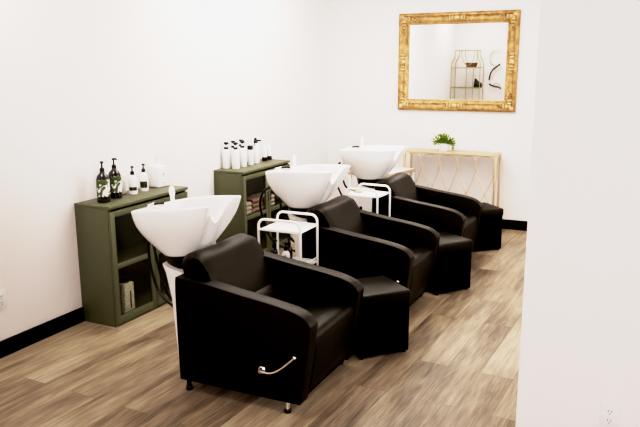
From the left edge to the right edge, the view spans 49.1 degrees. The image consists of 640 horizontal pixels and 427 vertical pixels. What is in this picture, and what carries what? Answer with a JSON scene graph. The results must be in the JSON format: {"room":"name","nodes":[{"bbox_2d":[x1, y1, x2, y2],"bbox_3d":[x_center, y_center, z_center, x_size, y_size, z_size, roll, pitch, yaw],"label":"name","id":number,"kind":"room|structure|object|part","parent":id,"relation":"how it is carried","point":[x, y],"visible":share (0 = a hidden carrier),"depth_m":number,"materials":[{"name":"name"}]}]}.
{"room":"salon","nodes":[
{"label":"salon","id":0,"kind":"room"},
{"bbox_2d":[0,0,327,340],"bbox_3d":[-1.976,-0.422,3.789,0.120,2.620,9.527,5,13,25],"label":"wall","id":1,"kind":"structure","parent":0,"point":[84,83],"depth_m":4.85,"materials":[{"name":"white paint"}]},
{"bbox_2d":[0,289,6,309],"bbox_3d":[-1.856,0.502,4.079,0.009,0.116,0.072,5,13,25],"label":"power outlet","id":2,"kind":"object","parent":1,"relation":"attached to","point":[3,301],"visible":1,"depth_m":4.09,"materials":[{"name":"white plastic"}]},
{"bbox_2d":[0,307,84,358],"bbox_3d":[-1.074,0.449,5.724,0.013,0.101,5.427,5,13,25],"label":"baseboard","id":3,"kind":"structure","parent":1,"relation":"attached to","point":[17,342],"depth_m":4.36,"materials":[{"name":"black paint"}]},
{"bbox_2d":[0,229,526,426],"bbox_3d":[0.176,1.118,2.995,4.940,0.080,9.647,5,13,25],"label":"floor","id":4,"kind":"structure","parent":0,"point":[459,367],"depth_m":3.83,"materials":[{"name":"wood"}]},
{"bbox_2d":[74,185,187,326],"bbox_3d":[-1.273,0.263,4.914,0.310,0.805,0.823,5,13,25],"label":"display cabinet","id":5,"kind":"object","parent":4,"relation":"on","point":[111,247],"visible":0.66,"depth_m":4.62,"materials":[{"name":"green paint"}]},
{"bbox_2d":[96,161,110,202],"bbox_3d":[-1.410,-0.208,4.548,0.087,0.270,0.088,-7,14,-29],"label":"pump bottle","id":6,"kind":"object","parent":5,"relation":"on","point":[102,179],"visible":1,"depth_m":4.52,"materials":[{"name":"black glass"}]},
{"bbox_2d":[108,158,121,198],"bbox_3d":[-1.376,-0.239,4.694,0.088,0.270,0.087,7,14,30],"label":"pump bottle","id":7,"kind":"object","parent":5,"relation":"on","point":[114,175],"visible":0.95,"depth_m":4.67,"materials":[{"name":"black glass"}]},
{"bbox_2d":[120,172,125,193],"bbox_3d":[-1.387,-0.208,4.836,0.064,0.150,0.064,5,13,25],"label":"bottle","id":8,"kind":"object","parent":5,"relation":"on","point":[122,175],"visible":0.27,"depth_m":4.83,"materials":[{"name":"white plastic"}]},
{"bbox_2d":[119,276,134,312],"bbox_3d":[-1.320,0.545,4.730,0.097,0.240,0.095,5,13,25],"label":"books","id":9,"kind":"object","parent":5,"relation":"in","point":[126,287],"visible":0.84,"depth_m":4.70,"materials":[{"name":"beige paper"}]},
{"bbox_3d":[-1.320,0.443,4.716,0.068,0.035,0.067,5,13,25],"label":"dark lid","id":10,"kind":"part","parent":9,"relation":"part of","materials":[{"name":"black plastic"}]},
{"bbox_2d":[117,240,146,262],"bbox_3d":[-1.290,0.261,4.922,0.240,0.015,0.787,5,13,25],"label":"shelf","id":11,"kind":"object","parent":5,"relation":"attached to","point":[132,249],"depth_m":4.90,"materials":[{"name":"green paint"}]},
{"bbox_3d":[-1.244,0.325,4.679,0.018,0.757,0.406,5,13,25],"label":"door","id":12,"kind":"part","parent":5,"relation":"part of","materials":[{"name":"green paint"}]},
{"bbox_2d":[128,166,137,194],"bbox_3d":[-1.293,-0.232,4.832,0.060,0.197,0.061,-10,15,-38],"label":"pump bottle","id":13,"kind":"object","parent":5,"relation":"on","point":[132,180],"visible":1,"depth_m":4.82,"materials":[{"name":"white plastic"}]},
{"bbox_2d":[139,163,148,190],"bbox_3d":[-1.247,-0.258,4.951,0.061,0.197,0.061,-10,15,-38],"label":"pump bottle","id":14,"kind":"object","parent":5,"relation":"on","point":[143,177],"visible":1,"depth_m":4.93,"materials":[{"name":"white plastic"}]},
{"bbox_2d":[148,155,167,187],"bbox_3d":[-1.188,-0.313,5.126,0.105,0.232,0.104,7,14,29],"label":"jug","id":15,"kind":"object","parent":5,"relation":"on","point":[157,172],"visible":0.99,"depth_m":5.10,"materials":[{"name":"white plastic"}]},
{"bbox_3d":[-1.066,0.247,5.042,0.018,0.757,0.406,5,13,25],"label":"door","id":16,"kind":"part","parent":5,"relation":"part of","materials":[{"name":"green paint"}]},
{"bbox_2d":[131,186,240,353],"bbox_3d":[-0.777,0.359,3.997,0.590,0.995,0.438,5,13,25],"label":"basin","id":17,"kind":"object","parent":4,"relation":"on","point":[178,228],"visible":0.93,"depth_m":3.84,"materials":[{"name":"white ceramic"}]},
{"bbox_3d":[-0.766,0.079,3.931,0.596,0.287,0.438,-1,10,26],"label":"bowl","id":18,"kind":"part","parent":17,"relation":"part of","materials":[{"name":"white ceramic"}]},
{"bbox_2d":[214,159,290,251],"bbox_3d":[-0.584,-0.039,6.316,0.310,0.805,0.823,5,13,25],"label":"display cabinet","id":19,"kind":"object","parent":4,"relation":"on","point":[251,179],"visible":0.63,"depth_m":6.13,"materials":[{"name":"green paint"}]},
{"bbox_2d":[222,142,230,168],"bbox_3d":[-0.805,-0.500,6.013,0.070,0.225,0.070,5,13,25],"label":"lotion bottle","id":20,"kind":"object","parent":19,"relation":"on","point":[226,160],"visible":1,"depth_m":5.99,"materials":[{"name":"white plastic"}]},
{"bbox_2d":[229,141,234,166],"bbox_3d":[-0.757,-0.523,6.121,0.070,0.225,0.070,-12,17,-43],"label":"lotion bottle","id":21,"kind":"object","parent":19,"relation":"on","point":[232,145],"visible":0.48,"depth_m":6.09,"materials":[{"name":"white plastic"}]},
{"bbox_2d":[231,142,239,168],"bbox_3d":[-0.722,-0.496,5.993,0.070,0.225,0.070,3,12,15],"label":"lotion bottle","id":22,"kind":"object","parent":19,"relation":"on","point":[235,153],"visible":1,"depth_m":5.97,"materials":[{"name":"white plastic"}]},
{"bbox_2d":[239,141,246,166],"bbox_3d":[-0.676,-0.521,6.110,0.070,0.225,0.070,5,13,25],"label":"lotion bottle","id":23,"kind":"object","parent":19,"relation":"on","point":[243,154],"visible":0.99,"depth_m":6.09,"materials":[{"name":"white plastic"}]},
{"bbox_2d":[247,145,253,164],"bbox_3d":[-0.618,-0.519,6.224,0.056,0.172,0.056,2,12,10],"label":"bottle","id":24,"kind":"object","parent":19,"relation":"on","point":[250,152],"visible":1,"depth_m":6.21,"materials":[{"name":"white plastic"}]},
{"bbox_3d":[-0.555,0.023,6.082,0.018,0.757,0.406,5,13,25],"label":"door","id":25,"kind":"part","parent":19,"relation":"part of","materials":[{"name":"green paint"}]},
{"bbox_2d":[253,138,259,162],"bbox_3d":[-0.582,-0.569,6.325,0.066,0.228,0.078,1,12,6],"label":"spray bottle","id":26,"kind":"object","parent":19,"relation":"on","point":[255,144],"visible":0.91,"depth_m":6.31,"materials":[{"name":"white plastic"}]},
{"bbox_2d":[251,205,262,212],"bbox_3d":[-0.624,-0.044,6.207,0.180,0.040,0.170,6,14,28],"label":"folded towel","id":27,"kind":"object","parent":19,"relation":"on","point":[255,209],"visible":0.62,"depth_m":6.15,"materials":[{"name":"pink fabric"}]},
{"bbox_2d":[251,201,262,207],"bbox_3d":[-0.624,-0.084,6.199,0.180,0.040,0.170,5,13,25],"label":"folded towel","id":28,"kind":"object","parent":27,"relation":"on","point":[256,204],"visible":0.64,"depth_m":6.13,"materials":[{"name":"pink fabric"}]},
{"bbox_2d":[246,195,262,203],"bbox_3d":[-0.624,-0.124,6.191,0.180,0.040,0.170,6,13,26],"label":"folded towel","id":29,"kind":"object","parent":28,"relation":"on","point":[253,199],"visible":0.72,"depth_m":6.14,"materials":[{"name":"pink fabric"}]},
{"bbox_2d":[262,145,266,160],"bbox_3d":[-0.512,-0.562,6.481,0.049,0.148,0.049,-4,13,-19],"label":"tube","id":30,"kind":"object","parent":19,"relation":"on","point":[264,152],"visible":1,"depth_m":6.47,"materials":[{"name":"white plastic"}]},
{"bbox_2d":[247,201,282,215],"bbox_3d":[-0.601,-0.041,6.324,0.240,0.015,0.787,5,13,25],"label":"shelf","id":31,"kind":"object","parent":19,"relation":"attached to","point":[276,202],"depth_m":6.36,"materials":[{"name":"green paint"}]},
{"bbox_2d":[267,143,271,159],"bbox_3d":[-0.477,-0.580,6.567,0.049,0.148,0.049,-4,13,-19],"label":"tube","id":32,"kind":"object","parent":19,"relation":"on","point":[269,154],"visible":0.91,"depth_m":6.55,"materials":[{"name":"white plastic"}]},
{"bbox_3d":[-0.376,-0.055,6.444,0.018,0.757,0.406,5,13,25],"label":"door","id":33,"kind":"part","parent":19,"relation":"part of","materials":[{"name":"green paint"}]},
{"bbox_3d":[-0.525,-0.083,6.400,0.167,0.035,0.160,6,14,28],"label":"folded towel","id":34,"kind":"object","parent":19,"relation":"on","visible":0},
{"bbox_3d":[-0.525,-0.118,6.393,0.168,0.035,0.160,5,13,25],"label":"folded towel","id":35,"kind":"object","parent":34,"relation":"on","visible":0},
{"bbox_2d":[252,193,274,200],"bbox_3d":[-0.525,-0.153,6.386,0.168,0.035,0.160,6,14,28],"label":"folded towel","id":36,"kind":"object","parent":35,"relation":"on","point":[257,194],"visible":0.36,"depth_m":6.39,"materials":[{"name":"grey fabric"}]},
{"bbox_2d":[175,233,363,413],"bbox_3d":[-0.267,0.544,3.762,0.800,0.727,0.703,5,13,25],"label":"chair","id":37,"kind":"object","parent":4,"relation":"on","point":[252,320],"visible":1,"depth_m":3.57,"materials":[{"name":"black leather"}]},
{"bbox_3d":[-0.460,0.375,3.837,0.359,0.427,0.545,5,13,25],"label":"backrest","id":38,"kind":"part","parent":37,"relation":"part of","materials":[{"name":"black leather"}]},
{"bbox_3d":[-0.377,0.625,3.517,0.777,0.562,0.085,5,13,25],"label":"armrest","id":39,"kind":"part","parent":37,"relation":"part of","materials":[{"name":"black leather"}]},
{"bbox_3d":[-0.290,0.773,3.446,0.040,0.039,0.022,5,13,25],"label":"recline handle","id":40,"kind":"part","parent":37,"relation":"part of","materials":[{"name":"silver metal"}]},
{"bbox_2d":[255,280,291,301],"bbox_3d":[-0.332,0.479,3.796,0.153,0.110,0.486,5,13,25],"label":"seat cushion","id":41,"kind":"object","parent":37,"relation":"on","point":[277,289],"depth_m":3.92,"materials":[{"name":"black leather"}]},
{"bbox_3d":[-0.207,0.734,3.388,0.194,0.114,0.014,5,13,25],"label":"lever","id":42,"kind":"part","parent":37,"relation":"part of","materials":[{"name":"silver metal"}]},
{"bbox_3d":[-0.159,0.933,3.447,0.026,0.064,0.025,5,13,25],"label":"leg","id":43,"kind":"part","parent":37,"relation":"part of","materials":[{"name":"silver metal"}]},
{"bbox_3d":[-0.124,0.513,4.033,0.777,0.562,0.085,5,13,25],"label":"armrest","id":44,"kind":"part","parent":37,"relation":"part of","materials":[{"name":"black leather"}]},
{"bbox_3d":[-0.155,0.681,3.752,0.533,0.350,0.498,5,13,25],"label":"seat","id":45,"kind":"part","parent":37,"relation":"part of","materials":[{"name":"black leather"}]},
{"bbox_3d":[-0.274,0.800,3.836,0.680,0.085,0.496,5,13,25],"label":"frame","id":46,"kind":"part","parent":37,"relation":"part of","materials":[{"name":"black leather"}]},
{"bbox_2d":[257,211,318,265],"bbox_3d":[-0.208,0.360,4.668,0.328,0.708,0.288,5,13,24],"label":"utility cart","id":47,"kind":"object","parent":4,"relation":"on","point":[282,226],"visible":0.45,"depth_m":4.63,"materials":[{"name":"white metal"}]},
{"bbox_2d":[271,240,277,253],"bbox_3d":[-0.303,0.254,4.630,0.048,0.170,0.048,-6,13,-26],"label":"pump bottle","id":48,"kind":"object","parent":47,"relation":"on","point":[274,250],"visible":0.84,"depth_m":4.61,"materials":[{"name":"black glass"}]},
{"bbox_3d":[-0.262,0.370,4.550,0.316,0.678,0.017,5,13,24],"label":"tube frame","id":49,"kind":"part","parent":47,"relation":"part of","materials":[{"name":"white metal"}]},
{"bbox_2d":[282,242,289,257],"bbox_3d":[-0.224,0.266,4.598,0.053,0.160,0.054,-6,13,-24],"label":"pump bottle","id":50,"kind":"object","parent":47,"relation":"on","point":[285,253],"visible":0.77,"depth_m":4.58,"materials":[{"name":"white plastic"}]},
{"bbox_2d":[259,222,316,233],"bbox_3d":[-0.209,0.088,4.610,0.300,0.016,0.266,5,13,24],"label":"tray","id":51,"kind":"object","parent":47,"relation":"on","point":[281,227],"depth_m":4.60,"materials":[{"name":"white metal"}]},
{"bbox_2d":[287,238,292,258],"bbox_3d":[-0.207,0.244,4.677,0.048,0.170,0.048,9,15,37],"label":"pump bottle","id":52,"kind":"object","parent":47,"relation":"on","point":[290,250],"visible":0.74,"depth_m":4.66,"materials":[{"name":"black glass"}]},
{"bbox_3d":[-0.154,0.320,4.781,0.316,0.678,0.017,5,13,24],"label":"tube frame","id":53,"kind":"part","parent":47,"relation":"part of","materials":[{"name":"white metal"}]},
{"bbox_2d":[293,257,316,263],"bbox_3d":[-0.208,0.332,4.662,0.300,0.016,0.266,5,13,24],"label":"shelf","id":54,"kind":"object","parent":47,"relation":"attached to","point":[312,261],"depth_m":4.71,"materials":[{"name":"white metal"}]},
{"bbox_2d":[259,155,349,256],"bbox_3d":[-0.140,0.094,5.157,0.654,1.024,0.425,5,13,25],"label":"basin","id":55,"kind":"object","parent":4,"relation":"on","point":[301,188],"visible":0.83,"depth_m":4.99,"materials":[{"name":"white ceramic"}]},
{"bbox_3d":[-0.109,-0.193,5.079,0.593,0.281,0.425,3,12,26],"label":"bowl","id":56,"kind":"part","parent":55,"relation":"part of","materials":[{"name":"white ceramic"}]},
{"bbox_2d":[344,183,390,216],"bbox_3d":[0.389,0.125,5.754,0.312,0.710,0.279,6,14,28],"label":"utility cart","id":57,"kind":"object","parent":4,"relation":"on","point":[367,193],"visible":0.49,"depth_m":5.66,"materials":[{"name":"white metal"}]},
{"bbox_3d":[0.329,0.133,5.644,0.300,0.680,0.017,6,14,28],"label":"tube frame","id":58,"kind":"part","parent":57,"relation":"part of","materials":[{"name":"white metal"}]},
{"bbox_2d":[348,190,388,197],"bbox_3d":[0.386,-0.160,5.689,0.293,0.014,0.271,6,14,28],"label":"tray","id":59,"kind":"object","parent":57,"relation":"on","point":[365,194],"depth_m":5.62,"materials":[{"name":"white metal"}]},
{"bbox_2d":[302,195,439,306],"bbox_3d":[0.355,0.293,4.925,0.800,0.727,0.703,5,13,25],"label":"chair","id":60,"kind":"object","parent":4,"relation":"on","point":[357,243],"visible":0.73,"depth_m":4.74,"materials":[{"name":"black leather"}]},
{"bbox_3d":[0.161,0.124,5.000,0.359,0.427,0.545,5,13,25],"label":"backrest","id":61,"kind":"part","parent":60,"relation":"part of","materials":[{"name":"black leather"}]},
{"bbox_3d":[0.245,0.374,4.681,0.777,0.562,0.085,5,13,25],"label":"armrest","id":62,"kind":"part","parent":60,"relation":"part of","materials":[{"name":"black leather"}]},
{"bbox_3d":[0.498,0.263,5.196,0.777,0.562,0.085,5,13,25],"label":"armrest","id":63,"kind":"part","parent":60,"relation":"part of","materials":[{"name":"black leather"}]},
{"bbox_3d":[0.466,0.430,4.916,0.533,0.350,0.498,5,13,25],"label":"seat","id":64,"kind":"part","parent":60,"relation":"part of","materials":[{"name":"black leather"}]},
{"bbox_2d":[338,137,407,211],"bbox_3d":[0.434,-0.151,6.251,0.620,1.042,0.416,5,13,25],"label":"basin","id":65,"kind":"object","parent":4,"relation":"on","point":[371,164],"visible":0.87,"depth_m":6.08,"materials":[{"name":"white ceramic"}]},
{"bbox_3d":[0.453,-0.449,6.178,0.580,0.276,0.416,4,13,25],"label":"bowl","id":66,"kind":"part","parent":65,"relation":"part of","materials":[{"name":"white ceramic"}]},
{"bbox_2d":[348,167,414,197],"bbox_3d":[0.635,-0.141,7.209,0.426,0.622,0.590,10,15,39],"label":"side table","id":67,"kind":"object","parent":4,"relation":"on","point":[400,169],"visible":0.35,"depth_m":7.09,"materials":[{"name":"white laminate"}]},
{"bbox_3d":[0.308,-0.112,7.122,0.028,0.603,0.028,10,15,39],"label":"leg","id":68,"kind":"part","parent":67,"relation":"part of","materials":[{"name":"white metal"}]},
{"bbox_2d":[354,275,410,359],"bbox_3d":[0.314,0.618,4.216,0.336,0.388,0.336,-5,13,-23],"label":"ottoman","id":69,"kind":"object","parent":4,"relation":"on","point":[383,328],"visible":0.66,"depth_m":4.07,"materials":[{"name":"black leather"}]},
{"bbox_3d":[0.314,0.460,4.182,0.336,0.066,0.336,-5,13,-23],"label":"cushioned lid","id":70,"kind":"part","parent":69,"relation":"part of","materials":[{"name":"black leather"}]},
{"bbox_2d":[372,172,482,250],"bbox_3d":[0.913,0.058,6.017,0.800,0.727,0.703,5,13,25],"label":"chair","id":71,"kind":"object","parent":4,"relation":"on","point":[440,210],"visible":0.62,"depth_m":5.84,"materials":[{"name":"black leather"}]},
{"bbox_3d":[0.720,-0.111,6.091,0.359,0.427,0.545,5,13,25],"label":"backrest","id":72,"kind":"part","parent":71,"relation":"part of","materials":[{"name":"black leather"}]},
{"bbox_3d":[0.803,0.139,5.772,0.777,0.562,0.085,5,13,25],"label":"armrest","id":73,"kind":"part","parent":71,"relation":"part of","materials":[{"name":"black leather"}]},
{"bbox_3d":[1.057,0.028,6.287,0.777,0.562,0.085,5,13,25],"label":"armrest","id":74,"kind":"part","parent":71,"relation":"part of","materials":[{"name":"black leather"}]},
{"bbox_3d":[1.025,0.195,6.007,0.533,0.350,0.498,5,13,25],"label":"seat","id":75,"kind":"part","parent":71,"relation":"part of","materials":[{"name":"black leather"}]},
{"bbox_2d":[429,231,472,294],"bbox_3d":[0.922,0.374,5.345,0.336,0.388,0.336,-7,14,-28],"label":"ottoman","id":76,"kind":"object","parent":4,"relation":"on","point":[452,271],"visible":0.73,"depth_m":5.20,"materials":[{"name":"black leather"}]},
{"bbox_3d":[0.921,0.217,5.311,0.336,0.066,0.336,-7,14,-28],"label":"cushioned lid","id":77,"kind":"part","parent":76,"relation":"part of","materials":[{"name":"black leather"}]},
{"bbox_2d":[403,148,501,206],"bbox_3d":[1.353,-0.245,7.255,0.960,0.800,0.250,5,13,25],"label":"console table","id":78,"kind":"object","parent":4,"relation":"on","point":[411,151],"visible":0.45,"depth_m":7.09,"materials":[{"name":"gold metal"}]},
{"bbox_3d":[0.881,-0.253,7.356,0.022,0.778,0.022,5,13,25],"label":"leg","id":79,"kind":"part","parent":78,"relation":"part of","materials":[{"name":"gold metal"}]},
{"bbox_3d":[0.980,-0.297,7.556,0.022,0.778,0.022,5,13,25],"label":"leg","id":80,"kind":"part","parent":78,"relation":"part of","materials":[{"name":"gold metal"}]},
{"bbox_2d":[430,133,456,151],"bbox_3d":[1.261,-0.731,7.161,0.286,0.190,0.244,5,13,25],"label":"potted plant","id":81,"kind":"object","parent":78,"relation":"on","point":[443,144],"visible":1,"depth_m":7.12,"materials":[{"name":"green plant"}]},
{"bbox_3d":[1.264,-0.678,7.165,0.112,0.085,0.112,5,13,25],"label":"pot","id":82,"kind":"part","parent":81,"relation":"part of","materials":[{"name":"white ceramic"}]},
{"bbox_3d":[1.727,-0.172,6.957,0.022,0.778,0.022,5,13,25],"label":"leg","id":83,"kind":"part","parent":78,"relation":"part of","materials":[{"name":"gold metal"}]},
{"bbox_3d":[1.825,-0.216,7.158,0.022,0.778,0.022,5,13,25],"label":"leg","id":84,"kind":"part","parent":78,"relation":"part of","materials":[{"name":"gold metal"}]},
{"bbox_2d":[473,202,503,250],"bbox_3d":[1.464,0.123,6.511,0.336,0.388,0.336,-4,13,-16],"label":"ottoman","id":85,"kind":"object","parent":4,"relation":"on","point":[489,234],"visible":0.45,"depth_m":6.37,"materials":[{"name":"black leather"}]},
{"bbox_3d":[1.464,-0.034,6.477,0.336,0.066,0.336,-4,13,-16],"label":"cushioned lid","id":86,"kind":"part","parent":85,"relation":"part of","materials":[{"name":"black leather"}]},
{"bbox_2d":[328,0,540,220],"bbox_3d":[2.288,-1.101,6.885,4.820,2.620,0.120,5,13,25],"label":"wall","id":87,"kind":"structure","parent":0,"point":[363,35],"depth_m":7.43,"materials":[{"name":"white paint"}]},
{"bbox_2d":[359,206,527,230],"bbox_3d":[2.216,0.139,7.112,4.687,0.101,0.013,5,13,25],"label":"baseboard","id":88,"kind":"structure","parent":87,"relation":"attached to","point":[506,224],"depth_m":7.21,"materials":[{"name":"black paint"}]},
{"bbox_2d":[397,9,520,111],"bbox_3d":[1.383,-1.542,7.131,1.234,0.988,0.061,5,13,25],"label":"wall mirror","id":89,"kind":"object","parent":87,"relation":"attached to","point":[465,60],"visible":1,"depth_m":7.13,"materials":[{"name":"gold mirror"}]},
{"bbox_2d":[409,22,507,99],"bbox_3d":[1.393,-1.547,7.152,1.010,0.764,0.008,5,13,25],"label":"mirror glass","id":90,"kind":"object","parent":89,"relation":"attached to","point":[448,60],"depth_m":7.14,"materials":[{"name":"white"}]},
{"bbox_2d":[516,0,639,426],"bbox_3d":[1.663,-0.153,2.447,1.775,2.620,0.130,5,13,25],"label":"wall partition","id":91,"kind":"structure","parent":0,"point":[580,342],"depth_m":2.72,"materials":[{"name":"white paint"}]},
{"bbox_2d":[599,401,619,426],"bbox_3d":[1.166,0.816,2.820,0.072,0.116,0.009,5,13,25],"label":"power outlet","id":92,"kind":"object","parent":91,"relation":"attached to","point":[609,412],"visible":1,"depth_m":2.82,"materials":[{"name":"white plastic"}]},
{"bbox_2d":[605,417,612,423],"bbox_3d":[1.165,0.836,2.823,0.032,0.029,0.004,5,13,25],"label":"receptacle","id":93,"kind":"object","parent":92,"relation":"attached to","point":[608,420],"depth_m":2.82,"materials":[{"name":"grey plastic"}]},
{"bbox_2d":[606,408,613,415],"bbox_3d":[1.165,0.797,2.814,0.032,0.029,0.004,5,13,25],"label":"receptacle","id":94,"kind":"object","parent":92,"relation":"attached to","point":[609,411],"depth_m":2.81,"materials":[{"name":"grey plastic"}]}
]}

